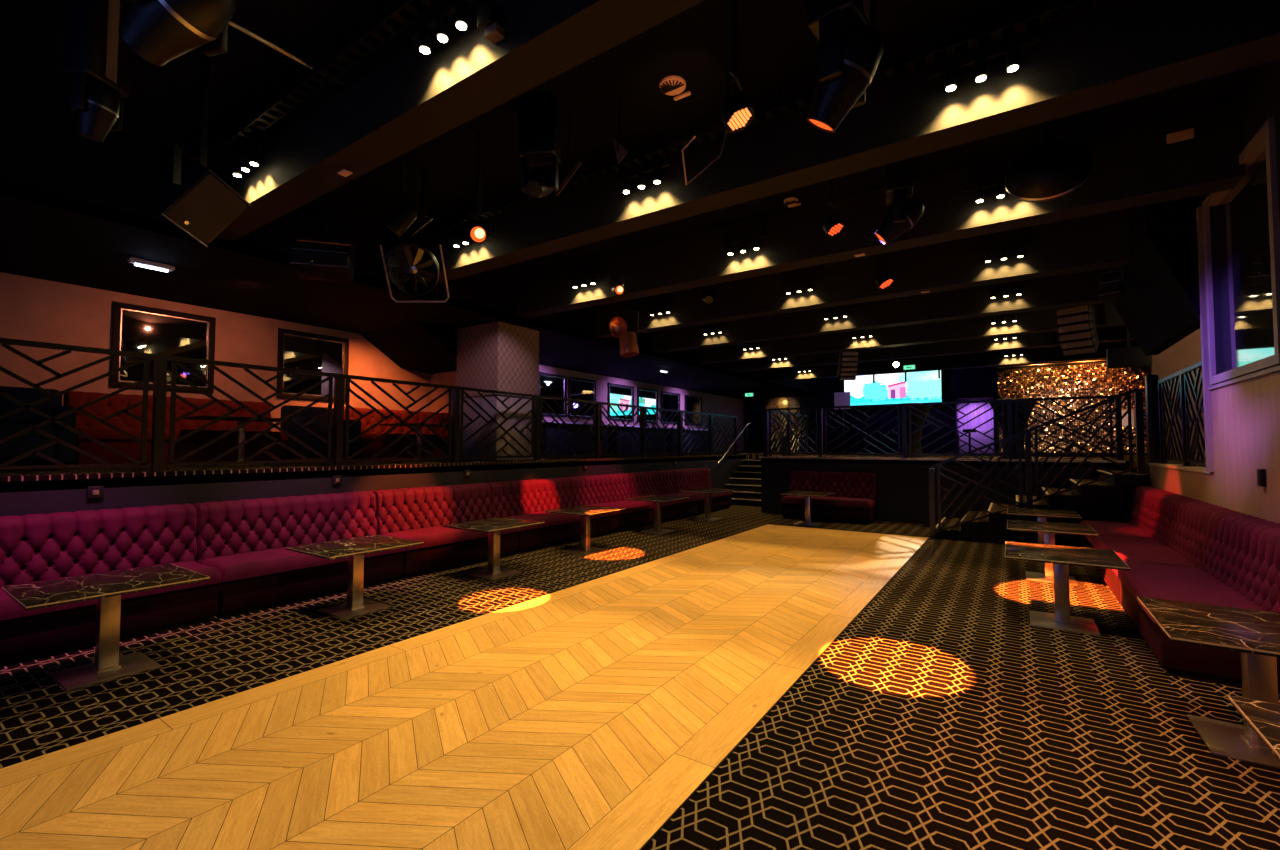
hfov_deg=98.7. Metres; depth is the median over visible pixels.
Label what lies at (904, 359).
bracket
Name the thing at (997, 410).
cocktail table
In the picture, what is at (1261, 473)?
wall switch
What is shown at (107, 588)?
table
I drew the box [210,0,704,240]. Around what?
ceiling beam
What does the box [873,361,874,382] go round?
bracket
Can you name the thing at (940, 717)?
floor
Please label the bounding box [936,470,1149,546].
carpeted stairs
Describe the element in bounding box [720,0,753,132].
lamp
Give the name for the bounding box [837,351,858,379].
loudspeaker
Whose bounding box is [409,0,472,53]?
spotlight
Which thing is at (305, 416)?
armchair
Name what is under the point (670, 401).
mirror glass
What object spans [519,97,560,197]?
head
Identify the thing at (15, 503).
wall
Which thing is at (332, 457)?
baseboard
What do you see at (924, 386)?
led screen
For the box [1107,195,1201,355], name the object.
ceiling
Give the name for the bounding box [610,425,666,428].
countertop
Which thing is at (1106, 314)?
ceiling beam
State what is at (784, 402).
wall panel
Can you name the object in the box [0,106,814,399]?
ceiling
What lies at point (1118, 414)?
railing
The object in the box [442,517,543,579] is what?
table
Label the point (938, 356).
bracket
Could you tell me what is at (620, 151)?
flap
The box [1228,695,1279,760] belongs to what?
table
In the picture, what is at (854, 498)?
banquette
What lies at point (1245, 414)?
wall
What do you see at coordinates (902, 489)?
wall
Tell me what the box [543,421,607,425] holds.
countertop
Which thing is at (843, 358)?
grille
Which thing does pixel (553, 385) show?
wall mirror
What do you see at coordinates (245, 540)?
banquette
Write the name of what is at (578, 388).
wall mirror
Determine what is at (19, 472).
ledge
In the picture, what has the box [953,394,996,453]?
alcove
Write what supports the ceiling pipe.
attached to the ceiling at (776, 46)
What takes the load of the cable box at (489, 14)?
attached to the ceiling beam at (398, 98)
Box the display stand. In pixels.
[833,392,851,452]
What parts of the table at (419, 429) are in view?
plate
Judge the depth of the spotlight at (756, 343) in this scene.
13.01 m
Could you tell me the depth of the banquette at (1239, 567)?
3.85 m
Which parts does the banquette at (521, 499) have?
backrest, seat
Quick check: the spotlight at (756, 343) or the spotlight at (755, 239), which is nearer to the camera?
the spotlight at (755, 239)
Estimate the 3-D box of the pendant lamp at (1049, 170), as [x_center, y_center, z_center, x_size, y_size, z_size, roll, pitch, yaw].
[3.371,-2.178,4.548,0.590,0.700,0.435,-1,-3,34]
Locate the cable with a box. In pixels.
[681,130,726,185]
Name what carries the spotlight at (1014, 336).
hanging from the ceiling at (776, 46)
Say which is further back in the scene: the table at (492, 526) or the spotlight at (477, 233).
the table at (492, 526)
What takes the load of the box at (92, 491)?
attached to the wall at (15, 503)
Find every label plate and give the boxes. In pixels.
[337,169,352,176]
[1167,128,1193,143]
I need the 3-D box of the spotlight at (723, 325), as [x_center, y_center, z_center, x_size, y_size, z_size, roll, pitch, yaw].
[1.490,-2.069,11.263,0.600,0.404,0.072,-1,-3,34]
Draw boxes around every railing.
[0,338,737,471]
[764,395,1126,460]
[768,411,807,455]
[927,388,1149,539]
[1157,361,1205,466]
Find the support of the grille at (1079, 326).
attached to the loudspeaker at (1077, 330)
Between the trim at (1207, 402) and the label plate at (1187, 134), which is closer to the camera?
the label plate at (1187, 134)
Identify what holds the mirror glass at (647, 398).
attached to the wall mirror at (645, 397)
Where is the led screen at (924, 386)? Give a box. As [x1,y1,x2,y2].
[844,370,942,405]
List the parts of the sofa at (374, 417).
backrest, seat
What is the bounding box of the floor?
[0,505,1279,849]
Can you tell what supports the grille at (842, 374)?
attached to the loudspeaker at (847, 367)
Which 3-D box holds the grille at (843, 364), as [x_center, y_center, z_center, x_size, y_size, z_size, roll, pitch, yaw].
[4.723,-1.364,12.368,0.340,0.081,0.008,0,16,4]
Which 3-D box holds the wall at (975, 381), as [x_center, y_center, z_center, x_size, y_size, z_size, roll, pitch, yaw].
[11.048,-0.532,19.580,16.100,3.040,0.150,-1,-3,34]
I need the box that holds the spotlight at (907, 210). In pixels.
[875,157,923,244]
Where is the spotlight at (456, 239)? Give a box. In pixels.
[448,213,483,246]
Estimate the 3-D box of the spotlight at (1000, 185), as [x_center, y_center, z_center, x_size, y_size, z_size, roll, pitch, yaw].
[3.332,-2.306,5.082,0.600,0.404,0.072,-1,-3,34]
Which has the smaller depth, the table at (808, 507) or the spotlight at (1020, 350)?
the table at (808, 507)
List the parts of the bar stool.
seat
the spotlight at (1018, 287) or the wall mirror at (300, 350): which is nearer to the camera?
the spotlight at (1018, 287)
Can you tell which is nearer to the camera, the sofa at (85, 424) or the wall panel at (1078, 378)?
the sofa at (85, 424)
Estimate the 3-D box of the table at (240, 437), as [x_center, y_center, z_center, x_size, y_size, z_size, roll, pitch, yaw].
[-5.123,0.209,7.046,0.680,0.600,1.000,-1,-3,34]
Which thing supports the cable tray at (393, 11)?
attached to the ceiling at (776, 46)
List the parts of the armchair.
armrest, backrest, seat, armrest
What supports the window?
in the wall at (1245, 414)
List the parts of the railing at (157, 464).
lattice panel, post, lattice panel, post, rail, lattice panel, post, lattice panel, post, lattice panel, post, lattice panel, post, lattice panel, post, lattice panel, post, lattice panel, post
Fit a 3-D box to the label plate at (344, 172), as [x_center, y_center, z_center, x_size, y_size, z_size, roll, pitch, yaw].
[-2.265,-1.934,4.216,0.100,0.011,0.070,-1,-3,34]
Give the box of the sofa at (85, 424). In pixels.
[63,391,287,464]
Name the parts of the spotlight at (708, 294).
yoke arm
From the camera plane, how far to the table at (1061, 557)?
4.62 m
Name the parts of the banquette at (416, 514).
backrest, seat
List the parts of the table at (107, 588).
edge trim, plate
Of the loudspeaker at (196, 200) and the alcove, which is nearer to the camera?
the loudspeaker at (196, 200)
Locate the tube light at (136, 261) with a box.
[128,257,174,271]
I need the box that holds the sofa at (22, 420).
[0,386,76,469]
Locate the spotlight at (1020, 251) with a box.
[975,227,1033,262]
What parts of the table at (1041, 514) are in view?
edge trim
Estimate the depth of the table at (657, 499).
9.60 m
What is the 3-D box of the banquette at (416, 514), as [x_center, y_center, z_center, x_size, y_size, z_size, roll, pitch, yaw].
[-2.458,1.291,7.107,0.770,0.962,1.720,-1,-3,34]
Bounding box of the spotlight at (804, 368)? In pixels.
[795,366,813,371]
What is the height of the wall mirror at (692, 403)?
1.080 m
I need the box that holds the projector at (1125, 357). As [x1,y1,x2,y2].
[1106,325,1152,368]
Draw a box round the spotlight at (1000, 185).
[963,146,1032,202]
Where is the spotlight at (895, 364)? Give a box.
[891,346,900,367]
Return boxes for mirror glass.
[120,310,207,386]
[283,335,342,395]
[639,390,655,420]
[663,394,677,421]
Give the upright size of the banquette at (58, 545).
0.962 m
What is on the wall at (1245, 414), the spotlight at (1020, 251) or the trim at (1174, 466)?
the trim at (1174, 466)
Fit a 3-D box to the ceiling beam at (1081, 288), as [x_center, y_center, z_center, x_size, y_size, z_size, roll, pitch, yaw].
[3.734,-2.019,10.025,8.200,0.600,0.280,-1,-3,34]
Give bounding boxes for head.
[64,0,131,142]
[118,0,235,65]
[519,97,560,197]
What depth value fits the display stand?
18.00 m
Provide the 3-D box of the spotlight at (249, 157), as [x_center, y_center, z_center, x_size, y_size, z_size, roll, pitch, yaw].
[-3.291,-2.324,4.590,0.600,0.404,0.072,-1,-3,34]
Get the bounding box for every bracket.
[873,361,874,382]
[904,359,906,381]
[938,356,939,378]
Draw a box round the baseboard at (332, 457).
[7,457,332,465]
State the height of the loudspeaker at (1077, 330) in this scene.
1.206 m
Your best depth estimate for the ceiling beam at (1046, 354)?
14.81 m
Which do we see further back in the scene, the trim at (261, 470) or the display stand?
the display stand
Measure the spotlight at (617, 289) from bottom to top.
0.831 m
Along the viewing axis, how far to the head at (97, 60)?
3.11 m
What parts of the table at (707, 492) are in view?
plate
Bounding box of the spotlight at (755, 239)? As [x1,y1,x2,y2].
[720,213,767,254]
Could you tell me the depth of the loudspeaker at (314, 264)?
5.51 m
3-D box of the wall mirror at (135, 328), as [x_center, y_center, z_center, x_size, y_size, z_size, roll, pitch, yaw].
[-6.561,-1.038,7.606,0.043,1.115,1.110,-1,-3,34]
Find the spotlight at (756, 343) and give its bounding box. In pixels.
[739,341,763,349]
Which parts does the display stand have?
panel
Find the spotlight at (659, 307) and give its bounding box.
[645,292,674,315]
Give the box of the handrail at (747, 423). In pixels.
[717,423,750,464]
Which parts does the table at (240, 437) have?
plate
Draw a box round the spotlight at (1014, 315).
[985,312,1022,323]
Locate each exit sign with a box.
[745,387,753,396]
[903,345,915,369]
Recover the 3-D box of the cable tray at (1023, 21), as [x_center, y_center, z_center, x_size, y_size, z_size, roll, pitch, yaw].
[0.128,-2.419,4.731,7.800,0.205,0.100,-1,-3,34]
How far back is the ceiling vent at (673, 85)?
4.08 m
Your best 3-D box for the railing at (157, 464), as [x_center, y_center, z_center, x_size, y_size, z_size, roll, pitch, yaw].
[-1.786,0.042,8.957,0.120,1.081,16.160,-1,-3,34]
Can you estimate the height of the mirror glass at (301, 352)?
0.937 m
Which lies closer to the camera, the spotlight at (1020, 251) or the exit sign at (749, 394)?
the spotlight at (1020, 251)
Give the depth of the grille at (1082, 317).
8.78 m
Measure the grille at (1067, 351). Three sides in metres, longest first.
0.400 x 0.095 x 0.010 m
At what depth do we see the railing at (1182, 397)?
6.18 m
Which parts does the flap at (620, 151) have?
stem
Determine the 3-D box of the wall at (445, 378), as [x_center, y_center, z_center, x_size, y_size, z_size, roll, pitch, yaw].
[-3.828,-0.476,10.850,0.900,2.260,0.100,-1,-3,34]
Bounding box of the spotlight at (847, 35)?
[806,0,882,132]
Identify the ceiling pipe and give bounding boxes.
[228,20,343,85]
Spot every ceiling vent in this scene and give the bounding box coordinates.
[659,75,690,100]
[784,197,800,207]
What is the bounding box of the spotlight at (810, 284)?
[779,266,819,293]
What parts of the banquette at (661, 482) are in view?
backrest, seat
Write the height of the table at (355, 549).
0.590 m
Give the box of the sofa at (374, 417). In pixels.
[343,407,451,458]
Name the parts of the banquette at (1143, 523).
seat, backrest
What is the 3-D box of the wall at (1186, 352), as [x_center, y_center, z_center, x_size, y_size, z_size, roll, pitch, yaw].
[10.345,-0.622,8.330,3.820,2.360,0.120,-1,-3,34]
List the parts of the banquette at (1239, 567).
seat, backrest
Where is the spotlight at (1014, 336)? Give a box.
[994,335,1016,339]
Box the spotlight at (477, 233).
[466,130,490,243]
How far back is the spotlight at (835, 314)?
9.86 m
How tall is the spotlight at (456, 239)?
0.404 m
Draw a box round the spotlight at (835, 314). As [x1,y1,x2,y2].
[818,304,852,319]
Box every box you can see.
[87,486,103,497]
[332,475,341,484]
[464,470,470,476]
[477,0,504,43]
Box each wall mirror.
[110,301,215,392]
[276,328,348,401]
[539,372,566,416]
[568,377,595,418]
[608,383,633,421]
[637,387,657,422]
[661,391,679,423]
[685,395,701,425]
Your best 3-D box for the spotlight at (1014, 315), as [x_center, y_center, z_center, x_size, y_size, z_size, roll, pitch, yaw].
[6.775,-2.109,10.234,0.600,0.404,0.072,-1,-3,34]
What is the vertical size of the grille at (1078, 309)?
0.095 m
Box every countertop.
[542,421,607,454]
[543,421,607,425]
[608,425,666,453]
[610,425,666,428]
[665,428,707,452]
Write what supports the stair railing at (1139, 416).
on the floor
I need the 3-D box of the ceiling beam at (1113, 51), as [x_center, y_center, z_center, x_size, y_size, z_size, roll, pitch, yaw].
[0.276,-2.211,5.003,8.130,0.600,0.280,-1,-3,34]
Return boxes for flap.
[554,116,581,195]
[612,99,627,163]
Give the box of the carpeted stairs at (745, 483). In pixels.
[724,460,760,506]
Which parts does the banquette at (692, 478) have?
backrest, seat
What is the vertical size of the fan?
1.411 m
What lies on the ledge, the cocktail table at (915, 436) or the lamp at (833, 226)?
the cocktail table at (915, 436)
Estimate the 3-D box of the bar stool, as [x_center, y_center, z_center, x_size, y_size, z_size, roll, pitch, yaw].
[10.176,0.508,16.957,0.400,0.760,0.400,-1,-3,34]
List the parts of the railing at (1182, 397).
post, lattice panel, rail, post, lattice panel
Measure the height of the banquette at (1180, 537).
0.962 m
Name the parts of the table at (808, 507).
plate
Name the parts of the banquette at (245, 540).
backrest, seat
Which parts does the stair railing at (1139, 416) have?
post, lattice panel, post, rail, lattice panel, post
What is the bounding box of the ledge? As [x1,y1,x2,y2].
[0,452,1205,492]
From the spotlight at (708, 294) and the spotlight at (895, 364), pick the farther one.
the spotlight at (895, 364)
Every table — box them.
[1,564,209,691]
[183,415,295,464]
[285,535,422,618]
[379,423,451,460]
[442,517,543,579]
[545,505,625,554]
[625,495,688,533]
[681,488,733,520]
[781,491,834,525]
[891,403,931,457]
[989,398,1036,458]
[1005,541,1129,634]
[1007,507,1080,543]
[1007,520,1097,585]
[1137,596,1279,768]
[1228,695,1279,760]
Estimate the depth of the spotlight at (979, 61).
3.42 m
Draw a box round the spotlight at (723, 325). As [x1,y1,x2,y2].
[699,322,725,334]
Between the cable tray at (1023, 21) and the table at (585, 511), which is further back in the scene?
the table at (585, 511)
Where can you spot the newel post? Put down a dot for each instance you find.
(1151, 381)
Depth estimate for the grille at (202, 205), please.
3.59 m
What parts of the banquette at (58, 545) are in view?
backrest, seat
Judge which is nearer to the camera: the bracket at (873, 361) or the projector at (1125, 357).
the projector at (1125, 357)
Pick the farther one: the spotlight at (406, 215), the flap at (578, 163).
the spotlight at (406, 215)
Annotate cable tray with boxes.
[181,0,441,171]
[390,0,1110,246]
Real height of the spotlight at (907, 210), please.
0.871 m
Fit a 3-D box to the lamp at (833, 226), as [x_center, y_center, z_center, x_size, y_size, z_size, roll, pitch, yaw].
[1.841,-2.150,5.228,0.197,0.703,0.197,0,-2,0]
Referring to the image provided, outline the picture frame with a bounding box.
[1122,409,1135,426]
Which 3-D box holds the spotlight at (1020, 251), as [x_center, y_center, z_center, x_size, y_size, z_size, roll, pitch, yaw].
[4.484,-2.241,6.776,0.600,0.404,0.072,-1,-3,34]
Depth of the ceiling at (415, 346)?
9.66 m
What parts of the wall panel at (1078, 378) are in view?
hanging rail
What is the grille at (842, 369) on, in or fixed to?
attached to the loudspeaker at (847, 367)
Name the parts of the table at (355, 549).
edge trim, plate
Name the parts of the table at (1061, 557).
plate, edge trim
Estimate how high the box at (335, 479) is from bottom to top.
0.100 m
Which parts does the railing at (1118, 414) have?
post, lattice panel, post, lattice panel, post, rail, lattice panel, post, lattice panel, post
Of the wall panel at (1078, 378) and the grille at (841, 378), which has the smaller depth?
the grille at (841, 378)
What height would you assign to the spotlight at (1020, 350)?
0.404 m
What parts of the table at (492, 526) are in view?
edge trim, plate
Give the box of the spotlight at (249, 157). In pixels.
[229,120,263,176]
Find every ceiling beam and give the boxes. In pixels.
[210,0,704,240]
[398,0,1279,283]
[514,100,1244,318]
[594,208,1129,338]
[652,269,1109,352]
[697,302,1125,364]
[729,325,1134,372]
[766,340,1138,381]
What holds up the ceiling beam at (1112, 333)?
attached to the ceiling at (776, 46)
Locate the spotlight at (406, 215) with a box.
[385,153,416,236]
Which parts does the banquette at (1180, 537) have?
seat, backrest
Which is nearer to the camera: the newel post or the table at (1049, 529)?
the table at (1049, 529)
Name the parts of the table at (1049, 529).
plate, edge trim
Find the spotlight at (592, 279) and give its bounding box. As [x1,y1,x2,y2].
[568,255,600,287]
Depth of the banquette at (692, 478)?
12.79 m
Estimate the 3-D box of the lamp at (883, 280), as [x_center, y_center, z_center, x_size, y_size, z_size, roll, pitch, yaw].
[3.205,-2.103,7.201,0.241,0.646,0.240,0,-2,5]
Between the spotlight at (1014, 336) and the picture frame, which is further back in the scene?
the picture frame
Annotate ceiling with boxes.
[0,0,1265,378]
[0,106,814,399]
[360,321,456,373]
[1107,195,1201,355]
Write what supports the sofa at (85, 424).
on the ledge
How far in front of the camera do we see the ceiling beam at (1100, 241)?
7.50 m
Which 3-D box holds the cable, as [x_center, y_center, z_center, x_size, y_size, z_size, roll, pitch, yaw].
[0.432,-2.020,3.918,0.194,0.647,0.898,-1,-2,23]
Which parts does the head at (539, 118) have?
yoke arm, yoke arm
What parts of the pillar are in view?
cap rail, fluted casing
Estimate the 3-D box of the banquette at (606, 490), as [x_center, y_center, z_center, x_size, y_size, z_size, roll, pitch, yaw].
[-0.505,1.401,9.979,0.770,0.962,1.720,-1,-3,34]
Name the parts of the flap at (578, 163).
stem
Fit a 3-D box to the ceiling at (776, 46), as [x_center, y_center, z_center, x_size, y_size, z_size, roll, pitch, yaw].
[5.259,-2.439,8.193,12.800,0.100,25.300,-1,-3,34]
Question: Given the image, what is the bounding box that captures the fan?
[380,166,449,302]
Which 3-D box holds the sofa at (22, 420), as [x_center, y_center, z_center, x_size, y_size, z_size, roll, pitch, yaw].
[-6.190,0.025,5.359,0.740,0.840,0.860,-1,-3,34]
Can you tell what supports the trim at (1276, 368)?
attached to the wall at (1245, 414)
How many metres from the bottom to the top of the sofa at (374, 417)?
0.850 m
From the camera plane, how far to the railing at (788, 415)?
13.73 m
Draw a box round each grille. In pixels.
[166,173,246,243]
[292,250,345,265]
[840,377,855,379]
[841,368,856,370]
[841,373,855,375]
[842,352,857,355]
[842,357,857,360]
[842,363,857,365]
[1057,305,1087,315]
[1057,314,1087,323]
[1058,323,1088,332]
[1059,332,1090,340]
[1061,340,1092,348]
[1063,348,1094,355]
[1100,281,1118,293]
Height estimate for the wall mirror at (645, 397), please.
1.080 m
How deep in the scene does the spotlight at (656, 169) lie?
4.86 m
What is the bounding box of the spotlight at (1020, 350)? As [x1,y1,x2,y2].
[1000,349,1027,355]
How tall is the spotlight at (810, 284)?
0.404 m
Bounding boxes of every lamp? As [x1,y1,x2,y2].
[609,300,638,356]
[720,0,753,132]
[823,178,844,236]
[875,253,894,289]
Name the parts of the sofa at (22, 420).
seat, armrest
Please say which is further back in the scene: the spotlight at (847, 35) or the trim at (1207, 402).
the trim at (1207, 402)
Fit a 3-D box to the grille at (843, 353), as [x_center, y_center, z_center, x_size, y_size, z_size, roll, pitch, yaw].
[4.721,-1.601,12.341,0.340,0.081,0.008,0,-2,4]
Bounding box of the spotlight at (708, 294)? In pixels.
[699,284,717,303]
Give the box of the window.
[1202,117,1279,384]
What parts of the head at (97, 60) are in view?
yoke arm, yoke arm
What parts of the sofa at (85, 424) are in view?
backrest, seat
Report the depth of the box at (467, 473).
7.80 m
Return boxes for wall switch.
[1257,469,1266,486]
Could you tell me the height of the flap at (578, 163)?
0.640 m
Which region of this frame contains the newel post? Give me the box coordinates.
[1145,375,1160,462]
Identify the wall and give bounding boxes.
[0,272,743,451]
[0,456,745,515]
[430,371,456,432]
[744,367,998,452]
[761,458,1150,524]
[1150,59,1279,523]
[1151,328,1205,459]
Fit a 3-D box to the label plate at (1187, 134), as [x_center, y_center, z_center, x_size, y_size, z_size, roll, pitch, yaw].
[4.397,-2.351,4.471,0.160,0.080,0.013,-1,-3,34]
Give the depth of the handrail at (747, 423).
15.33 m
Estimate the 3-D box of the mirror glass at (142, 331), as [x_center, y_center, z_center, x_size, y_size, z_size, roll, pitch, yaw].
[-6.572,-1.038,7.614,0.012,0.937,0.932,-1,-3,34]
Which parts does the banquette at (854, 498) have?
seat, backrest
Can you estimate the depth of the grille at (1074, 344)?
8.86 m
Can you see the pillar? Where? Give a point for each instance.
(497, 356)
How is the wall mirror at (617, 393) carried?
attached to the wall at (31, 309)
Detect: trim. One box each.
[0,454,745,481]
[760,456,1125,462]
[1148,463,1212,473]
[1196,206,1213,471]
[1208,365,1279,389]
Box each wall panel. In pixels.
[765,397,800,436]
[997,359,1150,453]
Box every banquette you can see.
[0,503,220,666]
[194,491,405,617]
[372,483,519,578]
[487,477,598,553]
[566,473,653,536]
[626,470,698,523]
[672,468,732,514]
[781,471,876,524]
[1079,486,1178,568]
[1093,495,1230,602]
[1116,510,1279,693]
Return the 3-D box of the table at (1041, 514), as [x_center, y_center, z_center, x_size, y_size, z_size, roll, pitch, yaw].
[5.543,1.495,7.571,0.784,0.590,0.864,-1,-3,34]
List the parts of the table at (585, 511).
plate, edge trim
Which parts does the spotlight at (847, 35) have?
yoke arm, yoke arm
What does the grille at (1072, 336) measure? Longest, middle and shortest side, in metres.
0.400 x 0.095 x 0.010 m
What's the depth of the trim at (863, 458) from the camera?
10.53 m
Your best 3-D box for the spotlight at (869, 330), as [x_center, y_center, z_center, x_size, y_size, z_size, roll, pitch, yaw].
[4.708,-2.055,11.639,0.600,0.404,0.072,-1,-3,34]
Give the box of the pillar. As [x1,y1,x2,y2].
[456,321,538,460]
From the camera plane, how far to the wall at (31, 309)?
8.15 m
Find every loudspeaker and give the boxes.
[150,50,251,246]
[290,193,354,282]
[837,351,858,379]
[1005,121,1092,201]
[1056,305,1099,355]
[1098,268,1125,302]
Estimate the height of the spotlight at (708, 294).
0.706 m
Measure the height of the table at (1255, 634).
0.590 m
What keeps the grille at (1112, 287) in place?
attached to the loudspeaker at (1113, 291)
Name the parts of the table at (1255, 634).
edge trim, plate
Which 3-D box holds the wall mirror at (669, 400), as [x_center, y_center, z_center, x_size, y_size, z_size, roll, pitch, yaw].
[1.053,-0.572,18.799,0.043,1.080,1.220,-1,-3,34]
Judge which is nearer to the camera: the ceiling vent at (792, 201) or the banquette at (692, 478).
the ceiling vent at (792, 201)
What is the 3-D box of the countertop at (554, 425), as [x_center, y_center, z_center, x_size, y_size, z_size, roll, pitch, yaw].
[-1.751,0.365,14.124,0.600,0.830,2.440,-1,-3,34]
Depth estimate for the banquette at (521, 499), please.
8.36 m
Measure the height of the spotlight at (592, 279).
0.404 m
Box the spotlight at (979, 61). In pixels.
[927,0,1039,90]
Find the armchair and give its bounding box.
[280,405,360,459]
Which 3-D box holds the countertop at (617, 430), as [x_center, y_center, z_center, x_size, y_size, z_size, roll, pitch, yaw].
[-0.121,0.456,16.521,0.600,0.830,2.640,-1,-3,34]
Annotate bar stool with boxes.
[962,429,977,453]
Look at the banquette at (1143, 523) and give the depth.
6.79 m
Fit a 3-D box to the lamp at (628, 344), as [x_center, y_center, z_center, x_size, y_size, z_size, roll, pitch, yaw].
[-0.255,-1.731,8.777,0.481,1.269,0.309,0,-2,3]
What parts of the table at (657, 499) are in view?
plate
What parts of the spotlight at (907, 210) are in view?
yoke arm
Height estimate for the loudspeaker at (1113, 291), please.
0.955 m
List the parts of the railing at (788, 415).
post, lattice panel, post, rail, lattice panel, post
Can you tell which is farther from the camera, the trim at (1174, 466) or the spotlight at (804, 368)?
the spotlight at (804, 368)
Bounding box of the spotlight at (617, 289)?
[610,236,624,294]
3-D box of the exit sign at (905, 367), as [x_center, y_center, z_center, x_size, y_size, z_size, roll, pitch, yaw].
[6.210,-1.744,12.682,0.255,0.946,0.047,-1,-3,34]
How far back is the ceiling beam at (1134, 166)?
5.51 m
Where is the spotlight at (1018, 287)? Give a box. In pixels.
[983,280,1029,297]
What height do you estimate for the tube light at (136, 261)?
0.076 m
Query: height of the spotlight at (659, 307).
0.404 m
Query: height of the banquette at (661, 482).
0.962 m
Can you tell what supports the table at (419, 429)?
on the ledge
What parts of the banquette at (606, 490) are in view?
backrest, seat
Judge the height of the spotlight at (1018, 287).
0.404 m
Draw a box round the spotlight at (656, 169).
[613,134,670,193]
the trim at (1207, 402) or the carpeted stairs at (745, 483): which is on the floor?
the carpeted stairs at (745, 483)
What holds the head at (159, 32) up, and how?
hanging from the ceiling at (776, 46)
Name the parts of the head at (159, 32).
yoke arm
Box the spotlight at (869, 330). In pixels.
[847,329,877,337]
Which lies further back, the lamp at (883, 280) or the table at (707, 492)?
the table at (707, 492)

